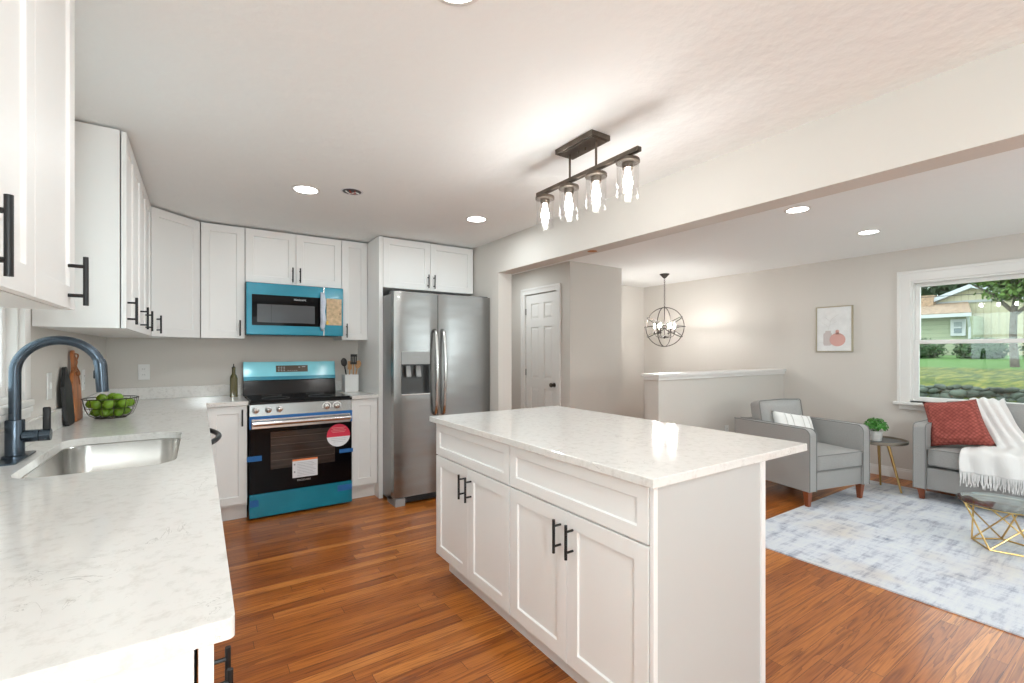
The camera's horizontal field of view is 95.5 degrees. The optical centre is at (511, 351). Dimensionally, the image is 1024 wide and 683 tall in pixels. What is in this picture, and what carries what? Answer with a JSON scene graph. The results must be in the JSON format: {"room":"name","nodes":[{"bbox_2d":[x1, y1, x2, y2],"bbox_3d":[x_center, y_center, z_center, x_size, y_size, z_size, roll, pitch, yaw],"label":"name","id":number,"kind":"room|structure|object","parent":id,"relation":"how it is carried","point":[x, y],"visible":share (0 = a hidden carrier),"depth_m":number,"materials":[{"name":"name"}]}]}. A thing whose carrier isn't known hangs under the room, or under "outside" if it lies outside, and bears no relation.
{"room":"kitchen","nodes":[
{"label":"kitchen","id":0,"kind":"room"},
{"bbox_2d":[0,309,105,431],"bbox_3d":[-1.138,0.133,0.500,0.150,2.320,7.300,0,0,-34],"label":"wall","id":1,"kind":"structure","parent":0,"point":[48,359],"depth_m":2.29,"materials":[{"name":"grey paint"}]},
{"bbox_2d":[0,308,34,427],"bbox_3d":[-1.768,-0.308,1.465,0.182,1.153,0.961,0,0,-34],"label":"window","id":2,"kind":"structure","parent":1,"relation":"in","point":[15,323],"depth_m":1.81,"materials":[{"name":"white paint"}]},
{"bbox_2d":[0,0,88,309],"bbox_3d":[-1.087,-0.563,0.875,0.350,0.904,0.732,0,0,-34],"label":"upper cabinet","id":3,"kind":"object","parent":1,"relation":"attached to","point":[37,37],"visible":1,"depth_m":0.98,"materials":[{"name":"white paint"}]},
{"bbox_2d":[46,373,51,399],"bbox_3d":[-2.182,0.163,2.196,0.012,0.124,0.074,0,0,-34],"label":"light switch","id":4,"kind":"object","parent":1,"relation":"attached to","point":[48,375],"visible":1,"depth_m":2.17,"materials":[{"name":"white plastic"}]},
{"bbox_2d":[0,389,109,459],"bbox_3d":[-2.009,0.332,1.950,0.019,0.094,3.878,0,0,-34],"label":"backsplash","id":5,"kind":"structure","parent":1,"relation":"attached to","point":[57,422],"depth_m":2.17,"materials":[{"name":"white stone"}]},
{"bbox_2d":[82,369,84,389],"bbox_3d":[-2.618,0.173,2.842,0.008,0.124,0.074,0,0,-34],"label":"outlet","id":6,"kind":"object","parent":1,"relation":"attached to","point":[83,371],"visible":1,"depth_m":2.83,"materials":[{"name":"white plastic"}]},
{"bbox_2d":[32,121,148,332],"bbox_3d":[-2.071,-0.561,2.337,0.350,0.908,0.647,0,0,-34],"label":"upper cabinet","id":7,"kind":"object","parent":1,"relation":"attached to","point":[107,174],"visible":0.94,"depth_m":2.10,"materials":[{"name":"white paint"}]},
{"bbox_2d":[73,178,152,335],"bbox_3d":[-2.437,-0.561,2.881,0.350,0.908,0.657,0,0,-34],"label":"upper cabinet","id":8,"kind":"object","parent":1,"relation":"attached to","point":[145,204],"visible":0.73,"depth_m":2.91,"materials":[{"name":"white paint"}]},
{"bbox_2d":[93,206,199,338],"bbox_3d":[-2.693,-0.561,3.482,0.594,0.908,0.612,0,0,-34],"label":"upper cabinet","id":9,"kind":"object","parent":1,"relation":"attached to","point":[175,239],"visible":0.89,"depth_m":3.42,"materials":[{"name":"white paint"}]},
{"bbox_2d":[210,428,221,444],"bbox_3d":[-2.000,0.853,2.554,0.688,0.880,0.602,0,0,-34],"label":"handle","id":10,"kind":"object","parent":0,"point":[217,433],"visible":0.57,"depth_m":2.66,"materials":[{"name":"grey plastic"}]},
{"bbox_2d":[106,229,357,396],"bbox_3d":[-2.022,0.133,4.377,3.012,2.320,0.120,0,0,-34],"label":"wall","id":11,"kind":"structure","parent":0,"point":[172,361],"depth_m":3.91,"materials":[{"name":"grey paint"}]},
{"bbox_2d":[138,364,149,379],"bbox_3d":[-2.923,0.163,3.692,0.074,0.124,0.008,0,0,-34],"label":"outlet","id":12,"kind":"object","parent":11,"relation":"attached to","point":[143,369],"visible":1,"depth_m":3.69,"materials":[{"name":"white plastic"}]},
{"bbox_2d":[110,384,240,399],"bbox_3d":[-2.737,0.332,3.809,0.888,0.094,0.019,0,0,-34],"label":"backsplash","id":13,"kind":"structure","parent":11,"relation":"attached to","point":[202,390],"depth_m":3.79,"materials":[{"name":"white stone"}]},
{"bbox_2d":[201,222,244,338],"bbox_3d":[-2.387,-0.561,3.834,0.299,0.908,0.368,0,0,-34],"label":"upper cabinet","id":14,"kind":"object","parent":11,"relation":"attached to","point":[222,246],"visible":1,"depth_m":3.72,"materials":[{"name":"white paint"}]},
{"bbox_2d":[245,228,340,287],"bbox_3d":[-1.945,-0.793,4.132,0.759,0.443,0.368,0,0,-34],"label":"upper cabinet","id":15,"kind":"object","parent":11,"relation":"attached to","point":[273,257],"visible":0.84,"depth_m":3.99,"materials":[{"name":"white paint"}]},
{"bbox_2d":[245,282,342,337],"bbox_3d":[-1.917,-0.351,4.089,0.757,0.436,0.467,0,0,-34],"label":"microwave","id":16,"kind":"object","parent":15,"relation":"attached to","point":[271,310],"visible":1,"depth_m":3.94,"materials":[{"name":"teal plastic"}]},
{"bbox_2d":[335,381,341,390],"bbox_3d":[-1.622,0.332,4.560,0.220,0.094,0.019,0,0,-34],"label":"outlet","id":17,"kind":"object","parent":11,"relation":"attached to","point":[338,384],"depth_m":4.51,"materials":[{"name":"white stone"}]},
{"bbox_2d":[333,240,366,340],"bbox_3d":[-1.531,-0.561,4.411,0.232,0.908,0.368,0,0,-34],"label":"upper cabinet","id":18,"kind":"object","parent":11,"relation":"attached to","point":[353,254],"visible":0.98,"depth_m":4.30,"materials":[{"name":"white paint"}]},
{"bbox_2d":[383,237,472,295],"bbox_3d":[-0.931,-0.792,4.616,0.912,0.446,0.698,0,0,-34],"label":"upper cabinet","id":19,"kind":"object","parent":11,"relation":"attached to","point":[408,266],"visible":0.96,"depth_m":4.34,"materials":[{"name":"white paint"}]},
{"bbox_2d":[467,240,511,410],"bbox_3d":[-0.623,0.133,5.125,0.145,2.320,2.000,0,0,-34],"label":"wall","id":20,"kind":"structure","parent":0,"point":[487,282],"depth_m":4.32,"materials":[{"name":"grey paint"}]},
{"bbox_2d":[75,0,1023,287],"bbox_3d":[1.308,-1.087,2.839,6.820,0.120,8.750,0,0,-34],"label":"ceiling","id":21,"kind":"structure","parent":0,"point":[442,115],"depth_m":1.94,"materials":[{"name":"white paint"}]},
{"bbox_2d":[291,185,319,193],"bbox_3d":[-1.306,-1.025,2.948,0.170,0.004,0.170,0,0,-34],"label":"recessed light","id":22,"kind":"object","parent":21,"relation":"in","point":[305,189],"visible":1,"depth_m":2.94,"materials":[{"name":"white paint"}]},
{"bbox_2d":[340,188,362,195],"bbox_3d":[-1.027,-1.020,2.985,0.140,0.017,0.140,0,0,-34],"label":"recessed light","id":23,"kind":"object","parent":21,"relation":"attached to","point":[349,191],"depth_m":2.98,"materials":[{"name":"brown metal"}]},
{"bbox_2d":[438,0,477,6],"bbox_3d":[-0.158,-1.025,1.298,0.170,0.004,0.170,0,0,-34],"label":"recessed light","id":24,"kind":"object","parent":21,"relation":"in","point":[458,3],"visible":1,"depth_m":1.36,"materials":[{"name":"white paint"}]},
{"bbox_2d":[466,216,486,221],"bbox_3d":[-0.275,-1.025,3.604,0.170,0.004,0.170,0,0,-34],"label":"recessed light","id":25,"kind":"object","parent":21,"relation":"in","point":[470,218],"visible":1,"depth_m":3.60,"materials":[{"name":"white paint"}]},
{"bbox_2d":[535,129,640,220],"bbox_3d":[0.346,-0.850,2.285,0.119,0.354,0.720,0,0,-34],"label":"track light","id":26,"kind":"object","parent":21,"relation":"attached to","point":[592,139],"visible":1,"depth_m":2.22,"materials":[{"name":"brown metal"}]},
{"bbox_2d":[644,273,685,346],"bbox_3d":[2.021,-0.545,6.162,0.524,0.964,0.524,0,0,-34],"label":"chandelier","id":27,"kind":"object","parent":21,"relation":"hanging from","point":[663,275],"visible":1,"depth_m":6.14,"materials":[{"name":"grey metal"}]},
{"bbox_2d":[498,42,1023,273],"bbox_3d":[1.666,-0.875,1.724,0.145,0.305,6.200,0,0,-34],"label":"beam","id":28,"kind":"structure","parent":21,"relation":"attached to","point":[973,110],"depth_m":2.06,"materials":[{"name":"grey paint"}]},
{"bbox_2d":[784,206,811,212],"bbox_3d":[2.065,-1.025,3.363,0.170,0.004,0.170,0,0,-34],"label":"recessed light","id":29,"kind":"object","parent":21,"relation":"in","point":[798,209],"visible":1,"depth_m":3.35,"materials":[{"name":"white paint"}]},
{"bbox_2d":[856,229,880,234],"bbox_3d":[3.064,-1.025,3.996,0.170,0.004,0.170,0,0,-34],"label":"recessed light","id":30,"kind":"object","parent":21,"relation":"in","point":[873,231],"visible":1,"depth_m":4.00,"materials":[{"name":"white paint"}]},
{"bbox_2d":[512,261,621,414],"bbox_3d":[0.562,0.133,6.170,0.838,2.320,1.590,0,0,-34],"label":"wall","id":31,"kind":"structure","parent":0,"point":[591,294],"depth_m":5.52,"materials":[{"name":"grey paint"}]},
{"bbox_2d":[525,291,555,407],"bbox_3d":[0.347,0.285,5.726,0.101,1.999,0.639,0,0,-34],"label":"door","id":32,"kind":"structure","parent":31,"relation":"in","point":[540,311],"depth_m":5.73,"materials":[{"name":"white paint"}]},
{"bbox_2d":[521,283,560,408],"bbox_3d":[0.342,0.248,5.724,0.026,2.090,0.791,0,0,-34],"label":"trim","id":33,"kind":"structure","parent":31,"relation":"attached to","point":[557,286],"depth_m":5.64,"materials":[{"name":"white paint"}]},
{"bbox_2d":[197,473,1023,682],"bbox_3d":[1.308,1.343,2.839,6.820,0.100,8.750,0,0,-34],"label":"floor","id":34,"kind":"structure","parent":0,"point":[359,590],"depth_m":2.25,"materials":[{"name":"brown wood"}]},
{"bbox_2d":[84,644,232,682],"bbox_3d":[-0.869,0.852,0.816,0.646,0.883,0.720,0,0,-34],"label":"base cabinet","id":35,"kind":"object","parent":34,"relation":"on","point":[180,668],"visible":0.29,"depth_m":0.65,"materials":[{"name":"white paint"}]},
{"bbox_2d":[0,395,247,682],"bbox_3d":[-1.641,0.394,2.192,0.900,0.030,3.926,0,0,-34],"label":"countertop","id":36,"kind":"structure","parent":35,"relation":"on","point":[106,572],"depth_m":0.86,"materials":[{"name":"white stone"}]},
{"bbox_2d":[0,336,108,465],"bbox_3d":[-1.660,0.160,1.698,0.286,0.436,0.250,0,0,-34],"label":"faucet","id":37,"kind":"object","parent":36,"relation":"on","point":[15,434],"visible":1,"depth_m":1.64,"materials":[{"name":"grey metal"}]},
{"bbox_2d":[60,367,74,425],"bbox_3d":[-2.289,0.228,2.392,0.037,0.300,0.160,0,0,-34],"label":"slate board","id":38,"kind":"object","parent":36,"relation":"on","point":[65,386],"visible":1,"depth_m":2.36,"materials":[{"name":"black stone"}]},
{"bbox_2d":[69,350,82,421],"bbox_3d":[-2.396,0.185,2.552,0.041,0.385,0.190,0,0,-34],"label":"cutting board","id":39,"kind":"object","parent":36,"relation":"on","point":[75,373],"visible":0.95,"depth_m":2.53,"materials":[{"name":"brown wood"}]},
{"bbox_2d":[22,438,180,477],"bbox_3d":[-1.535,0.501,1.794,0.436,0.184,0.804,0,0,-34],"label":"sink","id":40,"kind":"object","parent":36,"relation":"in","point":[127,454],"visible":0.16,"depth_m":2.08,"materials":[{"name":"metal"}]},
{"bbox_2d":[81,395,138,418],"bbox_3d":[-2.302,0.321,2.669,0.255,0.114,0.255,0,0,-34],"label":"wire basket","id":41,"kind":"object","parent":36,"relation":"on","point":[136,397],"visible":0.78,"depth_m":2.62,"materials":[{"name":"grey metal"}]},
{"bbox_2d":[88,401,100,408],"bbox_3d":[-2.318,0.296,2.587,0.052,0.049,0.050,0,0,16],"label":"lime","id":42,"kind":"object","parent":41,"relation":"in","point":[94,404],"visible":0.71,"depth_m":2.57,"materials":[{"name":"green food"}]},
{"bbox_2d":[89,408,100,416],"bbox_3d":[-2.346,0.343,2.625,0.052,0.049,0.051,0,0,3],"label":"lime","id":43,"kind":"object","parent":41,"relation":"in","point":[95,412],"visible":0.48,"depth_m":2.61,"materials":[{"name":"green food"}]},
{"bbox_2d":[99,408,109,416],"bbox_3d":[-2.286,0.343,2.610,0.051,0.050,0.051,0,0,-6],"label":"lime","id":44,"kind":"object","parent":41,"relation":"in","point":[106,412],"visible":0.93,"depth_m":2.59,"materials":[{"name":"green food"}]},
{"bbox_2d":[102,400,114,408],"bbox_3d":[-2.256,0.296,2.600,0.052,0.049,0.052,0,0,-23],"label":"lime","id":45,"kind":"object","parent":41,"relation":"in","point":[108,404],"visible":0.98,"depth_m":2.58,"materials":[{"name":"green food"}]},
{"bbox_2d":[114,407,124,415],"bbox_3d":[-2.242,0.343,2.654,0.050,0.050,0.052,0,0,-40],"label":"lime","id":46,"kind":"object","parent":41,"relation":"in","point":[117,412],"visible":0.85,"depth_m":2.64,"materials":[{"name":"green food"}]},
{"bbox_2d":[117,399,127,407],"bbox_3d":[-2.220,0.296,2.653,0.049,0.051,0.052,0,0,-41],"label":"lime","id":47,"kind":"object","parent":41,"relation":"in","point":[121,403],"visible":0.94,"depth_m":2.64,"materials":[{"name":"green food"}]},
{"bbox_2d":[124,406,130,413],"bbox_3d":[-2.259,0.343,2.713,0.052,0.049,0.052,0,0,27],"label":"lime","id":48,"kind":"object","parent":41,"relation":"in","point":[127,410],"visible":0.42,"depth_m":2.71,"materials":[{"name":"green food"}]},
{"bbox_2d":[126,399,134,405],"bbox_3d":[-2.233,0.296,2.716,0.052,0.049,0.052,0,0,24],"label":"lime","id":49,"kind":"object","parent":41,"relation":"in","point":[130,401],"visible":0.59,"depth_m":2.70,"materials":[{"name":"green food"}]},
{"label":"lime","id":50,"kind":"object","parent":41,"relation":"in","visible":0},
{"bbox_2d":[112,393,123,401],"bbox_3d":[-2.262,0.265,2.669,0.051,0.049,0.051,0,0,-34],"label":"lime","id":51,"kind":"object","parent":50,"relation":"on","point":[117,395],"visible":0.73,"depth_m":2.65,"materials":[{"name":"green food"}]},
{"label":"lime","id":52,"kind":"object","parent":41,"relation":"in","visible":0},
{"bbox_2d":[96,394,107,401],"bbox_3d":[-2.323,0.265,2.635,0.052,0.049,0.052,0,0,-33],"label":"lime","id":53,"kind":"object","parent":52,"relation":"on","point":[100,396],"visible":0.73,"depth_m":2.62,"materials":[{"name":"green food"}]},
{"bbox_2d":[107,393,115,398],"bbox_3d":[-2.322,0.265,2.704,0.052,0.049,0.051,0,0,-33],"label":"lime","id":54,"kind":"object","parent":52,"relation":"on","point":[110,395],"visible":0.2,"depth_m":2.68,"materials":[{"name":"green food"}]},
{"bbox_2d":[230,364,237,396],"bbox_3d":[-2.330,0.241,3.892,0.056,0.275,0.056,0,0,-34],"label":"oil bottle","id":55,"kind":"object","parent":36,"relation":"on","point":[233,378],"visible":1,"depth_m":3.87,"materials":[{"name":"green glass"}]},
{"bbox_2d":[196,649,196,682],"bbox_3d":[-1.478,0.852,1.686,0.606,0.883,1.400,0,0,-34],"label":"base cabinet","id":56,"kind":"object","parent":34,"relation":"on","point":[196,649],"visible":0.02,"depth_m":1.72,"materials":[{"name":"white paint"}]},
{"bbox_2d":[207,405,246,520],"bbox_3d":[-2.293,0.852,3.723,0.263,0.883,0.658,0,0,-34],"label":"base cabinet","id":57,"kind":"object","parent":34,"relation":"on","point":[230,452],"visible":0.7,"depth_m":3.50,"materials":[{"name":"white paint"}]},
{"bbox_2d":[243,361,352,518],"bbox_3d":[-1.845,0.693,3.985,0.788,1.201,0.707,0,0,-34],"label":"range","id":58,"kind":"object","parent":34,"relation":"on","point":[299,428],"visible":0.99,"depth_m":3.78,"materials":[{"name":"black metal"}]},
{"bbox_2d":[245,391,351,404],"bbox_3d":[-1.835,0.391,3.978,0.764,0.033,0.570,0,0,-34],"label":"cooktop","id":59,"kind":"object","parent":58,"relation":"in","point":[253,397],"depth_m":3.88,"materials":[{"name":"grey glass"}]},
{"bbox_2d":[294,461,315,475],"bbox_3d":[-1.669,0.942,3.749,0.166,0.102,0.001,0,0,-34],"label":"label","id":60,"kind":"object","parent":58,"relation":"attached to","point":[301,468],"depth_m":3.75,"materials":[{"name":"white paper"}]},
{"bbox_2d":[351,398,376,498],"bbox_3d":[-1.457,0.852,4.310,0.226,0.883,0.618,0,0,-34],"label":"base cabinet","id":61,"kind":"object","parent":34,"relation":"on","point":[364,411],"visible":0.73,"depth_m":4.07,"materials":[{"name":"white paint"}]},
{"bbox_2d":[336,390,377,398],"bbox_3d":[-1.451,0.394,4.300,0.228,0.030,0.640,0,0,-34],"label":"countertop","id":62,"kind":"structure","parent":61,"relation":"on","point":[361,394],"depth_m":4.10,"materials":[{"name":"white stone"}]},
{"bbox_2d":[342,374,358,391],"bbox_3d":[-1.524,0.296,4.375,0.124,0.165,0.124,0,0,-34],"label":"crock","id":63,"kind":"object","parent":62,"relation":"on","point":[350,383],"visible":0.99,"depth_m":4.33,"materials":[{"name":"white ceramic"}]},
{"bbox_2d":[341,358,346,374],"bbox_3d":[-1.551,0.215,4.327,0.080,0.312,0.015,0,0,-39],"label":"spoon","id":64,"kind":"object","parent":63,"relation":"in","point":[343,360],"visible":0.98,"depth_m":4.32,"materials":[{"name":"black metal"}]},
{"bbox_2d":[348,361,351,374],"bbox_3d":[-1.538,0.231,4.417,0.044,0.280,0.037,0,0,-34],"label":"wooden spatula","id":65,"kind":"object","parent":63,"relation":"in","point":[349,364],"visible":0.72,"depth_m":4.42,"materials":[{"name":"brown wood"}]},
{"bbox_2d":[350,354,356,373],"bbox_3d":[-1.492,0.198,4.372,0.060,0.345,0.013,2,-1,-34],"label":"slotted turner","id":66,"kind":"object","parent":63,"relation":"in","point":[353,356],"visible":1,"depth_m":4.37,"materials":[{"name":"black plastic"}]},
{"bbox_2d":[355,360,360,373],"bbox_3d":[-1.493,0.228,4.456,0.020,0.288,0.097,0,0,42],"label":"wooden spoon","id":67,"kind":"object","parent":63,"relation":"in","point":[358,364],"visible":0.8,"depth_m":4.46,"materials":[{"name":"brown wood"}]},
{"bbox_2d":[358,236,382,498],"bbox_3d":[-1.338,0.139,4.368,0.034,2.308,0.657,0,0,-34],"label":"end panel","id":68,"kind":"object","parent":34,"relation":"on","point":[370,351],"visible":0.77,"depth_m":4.17,"materials":[{"name":"white paint"}]},
{"bbox_2d":[383,290,489,507],"bbox_3d":[-0.832,0.390,4.460,0.929,1.806,1.030,0,0,-34],"label":"refrigerator","id":69,"kind":"object","parent":34,"relation":"on","point":[436,347],"visible":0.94,"depth_m":4.02,"materials":[{"name":"metal"}]},
{"bbox_2d":[436,423,524,635],"bbox_3d":[0.014,0.852,2.540,0.660,0.883,0.769,0,0,-34],"label":"base cabinet","id":70,"kind":"object","parent":34,"relation":"on","point":[473,486],"visible":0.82,"depth_m":2.33,"materials":[{"name":"white paint"}]},
{"bbox_2d":[430,406,806,488],"bbox_3d":[0.367,0.394,2.318,0.963,0.030,1.616,0,0,-34],"label":"countertop","id":71,"kind":"structure","parent":70,"relation":"on","point":[652,454],"depth_m":1.94,"materials":[{"name":"white stone"}]},
{"bbox_2d":[510,446,649,682],"bbox_3d":[0.445,0.852,1.901,0.660,0.883,0.769,0,0,-34],"label":"base cabinet","id":72,"kind":"object","parent":34,"relation":"on","point":[580,537],"visible":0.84,"depth_m":1.68,"materials":[{"name":"white paint"}]},
{"bbox_2d":[650,461,764,682],"bbox_3d":[0.691,0.852,1.592,0.640,0.883,0.018,0,0,-34],"label":"island end panel","id":73,"kind":"object","parent":34,"relation":"on","point":[707,533],"visible":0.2,"depth_m":1.58,"materials":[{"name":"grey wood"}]},
{"bbox_2d":[734,399,869,506],"bbox_3d":[2.635,0.873,4.269,0.743,0.840,0.772,0,0,-21],"label":"armchair","id":74,"kind":"object","parent":34,"relation":"on","point":[837,454],"visible":0.7,"depth_m":4.03,"materials":[{"name":"grey fabric"}]},
{"bbox_2d":[750,399,801,421],"bbox_3d":[2.558,0.667,4.470,0.552,0.424,0.204,0,0,-21],"label":"cushion","id":75,"kind":"object","parent":74,"relation":"on","point":[761,410],"depth_m":4.39,"materials":[{"name":"grey fabric"}]},
{"bbox_2d":[772,411,813,428],"bbox_3d":[2.629,0.709,4.324,0.475,0.317,0.188,0,0,-15],"label":"throw pillow","id":76,"kind":"object","parent":74,"relation":"on","point":[779,417],"visible":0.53,"depth_m":4.30,"materials":[{"name":"white fabric"}]},
{"bbox_2d":[817,442,861,470],"bbox_3d":[2.666,0.924,4.189,0.566,0.178,0.597,0,0,-21],"label":"seat cushion","id":77,"kind":"object","parent":74,"relation":"on","point":[831,456],"depth_m":3.95,"materials":[{"name":"grey fabric"}]},
{"bbox_2d":[765,480,1023,637],"bbox_3d":[3.445,1.288,2.627,2.470,0.008,3.212,0,0,-34],"label":"rug","id":78,"kind":"object","parent":34,"relation":"on","point":[906,544],"visible":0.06,"depth_m":3.06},
{"bbox_2d":[870,436,908,492],"bbox_3d":[3.405,1.047,4.340,0.460,0.471,0.460,0,0,-34],"label":"side table","id":79,"kind":"object","parent":78,"relation":"on","point":[888,441],"visible":0.61,"depth_m":4.25,"materials":[{"name":"brown metal"}]},
{"bbox_2d":[864,417,888,440],"bbox_3d":[3.395,0.721,4.340,0.200,0.215,0.200,0,0,-34],"label":"potted plant","id":80,"kind":"object","parent":79,"relation":"on","point":[876,434],"visible":0.92,"depth_m":4.30,"materials":[{"name":"green plant"}]},
{"bbox_2d":[870,437,906,442],"bbox_3d":[3.405,0.830,4.340,0.439,0.002,0.439,0,0,-34],"label":"table top","id":81,"kind":"object","parent":79,"relation":"on","point":[884,439],"depth_m":4.30,"materials":[{"name":"grey"}]},
{"bbox_2d":[913,401,1023,499],"bbox_3d":[4.328,0.868,3.449,0.668,0.850,1.951,0,0,-34],"label":"sofa","id":82,"kind":"object","parent":78,"relation":"on","point":[934,467],"visible":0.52,"depth_m":3.94,"materials":[{"name":"grey fabric"}]},
{"bbox_2d":[928,445,970,469],"bbox_3d":[4.018,0.907,3.774,0.512,0.181,0.880,0,0,-34],"label":"seat cushion","id":83,"kind":"object","parent":82,"relation":"on","point":[942,457],"depth_m":3.93,"materials":[{"name":"grey fabric"}]},
{"bbox_2d":[923,399,996,445],"bbox_3d":[3.833,0.618,4.001,0.246,0.424,0.494,0,0,-38],"label":"knit pillow","id":84,"kind":"object","parent":82,"relation":"on","point":[959,422],"visible":0.98,"depth_m":3.95,"materials":[{"name":"red fabric"}]},
{"bbox_2d":[947,401,1023,445],"bbox_3d":[4.264,0.648,3.940,0.177,0.410,0.880,0,0,-34],"label":"cushion","id":85,"kind":"object","parent":82,"relation":"on","point":[1017,410],"depth_m":3.89,"materials":[{"name":"red fabric"}]},
{"bbox_2d":[959,397,1023,494],"bbox_3d":[4.053,0.748,3.793,0.726,0.692,0.566,0,0,-34],"label":"throw blanket","id":86,"kind":"object","parent":82,"relation":"on","point":[1004,461],"visible":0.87,"depth_m":3.74,"materials":[{"name":"white fabric"}]},
{"bbox_2d":[956,492,1023,556],"bbox_3d":[3.229,1.136,3.050,0.460,0.294,0.460,0,0,-34],"label":"glass table","id":87,"kind":"object","parent":78,"relation":"on","point":[997,503],"visible":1,"depth_m":3.08,"materials":[{"name":"gold metal"}]},
{"bbox_2d":[622,285,643,418],"bbox_3d":[1.482,0.133,7.120,1.750,2.320,0.120,0,0,-34],"label":"wall","id":88,"kind":"structure","parent":0,"point":[632,297],"depth_m":7.33,"materials":[{"name":"grey paint"}]},
{"bbox_2d":[645,374,783,432],"bbox_3d":[2.308,0.773,5.093,2.344,1.040,0.155,0,0,-34],"label":"wall","id":89,"kind":"structure","parent":0,"point":[710,403],"depth_m":4.83,"materials":[{"name":"grey paint"}]},
{"bbox_2d":[641,368,785,380],"bbox_3d":[2.294,0.244,5.084,2.374,0.062,0.215,0,0,-34],"label":"trim","id":90,"kind":"structure","parent":89,"relation":"on","point":[745,372],"depth_m":4.81,"materials":[{"name":"white paint"}]},
{"bbox_2d":[724,425,728,431],"bbox_3d":[2.305,0.853,4.993,0.074,0.124,0.008,0,0,-34],"label":"outlet","id":91,"kind":"object","parent":89,"relation":"attached to","point":[726,427],"visible":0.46,"depth_m":4.99,"materials":[{"name":"white plastic"}]},
{"bbox_2d":[644,233,1023,469],"bbox_3d":[4.307,0.133,4.356,0.150,2.320,7.620,0,0,-34],"label":"wall","id":92,"kind":"structure","parent":0,"point":[765,319],"depth_m":5.42,"materials":[{"name":"grey paint"}]},
{"bbox_2d":[816,305,853,351],"bbox_3d":[3.617,-0.252,5.221,0.027,0.510,0.362,0,0,-34],"label":"framed picture","id":93,"kind":"object","parent":92,"relation":"attached to","point":[834,324],"visible":1,"depth_m":5.20,"materials":[{"name":"beige paper"}]},
{"bbox_2d":[870,463,912,480],"bbox_3d":[4.841,1.241,3.414,0.014,0.104,5.460,0,0,-34],"label":"baseboard","id":94,"kind":"structure","parent":92,"relation":"attached to","point":[906,474],"depth_m":4.79,"materials":[{"name":"white paint"}]},
{"bbox_2d":[893,258,1023,410],"bbox_3d":[4.360,-0.112,4.223,0.210,1.389,1.400,0,0,-34],"label":"window","id":95,"kind":"structure","parent":92,"relation":"in","point":[909,283],"depth_m":4.65,"materials":[{"name":"white paint"}]},
{"label":"outside","id":96,"kind":"structure","parent":0,"visible":0},
{"bbox_2d":[921,293,981,297],"bbox_3d":[18.652,-2.303,16.167,0.027,0.275,22.001,0,0,-34],"label":"utility wire","id":97,"kind":"object","parent":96,"point":[977,293],"visible":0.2,"depth_m":18.23,"materials":[{"name":"black metal"}]},
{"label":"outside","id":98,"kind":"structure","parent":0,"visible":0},
{"bbox_2d":[920,355,1023,402],"bbox_3d":[21.362,0.908,27.633,53.700,1.470,46.000,0,0,-34],"label":"ground","id":99,"kind":"structure","parent":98,"point":[948,370],"depth_m":13.16,"materials":[{"name":"green plant"}]},
{"bbox_2d":[921,288,930,295],"bbox_3d":[29.242,-5.971,38.627,7.946,12.527,8.064,0,0,-34],"label":"evergreen tree","id":100,"kind":"object","parent":99,"relation":"on","point":[923,291],"visible":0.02,"depth_m":35.90,"materials":[{"name":"green plant"}]},
{"bbox_2d":[920,338,948,357],"bbox_3d":[17.362,-0.073,19.875,1.748,1.064,1.717,0,0,15],"label":"shrub","id":101,"kind":"object","parent":99,"relation":"on","point":[926,350],"visible":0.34,"depth_m":19.26,"materials":[{"name":"green plant"}]},
{"bbox_2d":[921,285,949,295],"bbox_3d":[41.868,-7.179,43.014,9.103,14.944,10.177,0,0,-34],"label":"evergreen tree","id":102,"kind":"object","parent":99,"relation":"on","point":[932,290],"visible":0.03,"depth_m":43.30,"materials":[{"name":"green plant"}]},
{"bbox_2d":[920,384,1023,402],"bbox_3d":[9.650,1.002,10.226,0.369,0.656,10.209,0,0,-34],"label":"stone wall","id":103,"kind":"structure","parent":99,"relation":"on","point":[951,392],"depth_m":9.95,"materials":[{"name":"grey stone"}]},
{"bbox_2d":[921,284,1023,354],"bbox_3d":[25.523,-1.529,22.256,11.200,3.404,9.183,0,0,-34],"label":"house","id":104,"kind":"structure","parent":99,"relation":"on","point":[961,316],"depth_m":21.72,"materials":[{"name":"beige"}]},
{"bbox_2d":[954,322,961,326],"bbox_3d":[20.109,-1.209,20.978,0.010,0.254,0.261,0,0,-34],"label":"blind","id":105,"kind":"object","parent":104,"relation":"hanging from","point":[956,324],"depth_m":20.97,"materials":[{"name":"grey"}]},
{"bbox_2d":[937,280,1014,292],"bbox_3d":[34.151,-6.064,31.495,7.900,12.834,8.299,0,0,-34],"label":"evergreen tree","id":106,"kind":"object","parent":99,"relation":"on","point":[953,286],"visible":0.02,"depth_m":33.18,"materials":[{"name":"green plant"}]},
{"bbox_2d":[951,337,1008,358],"bbox_3d":[18.425,-0.052,18.267,1.662,1.069,1.679,0,0,-34],"label":"shrub","id":107,"kind":"object","parent":99,"relation":"on","point":[970,350],"visible":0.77,"depth_m":17.95,"materials":[{"name":"green plant"}]},
{"bbox_2d":[971,278,1023,366],"bbox_3d":[16.144,-1.729,14.078,2.545,4.520,3.243,0,0,-28],"label":"maple tree","id":108,"kind":"object","parent":99,"relation":"on","point":[1002,292],"visible":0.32,"depth_m":14.40,"materials":[{"name":"green plant"}]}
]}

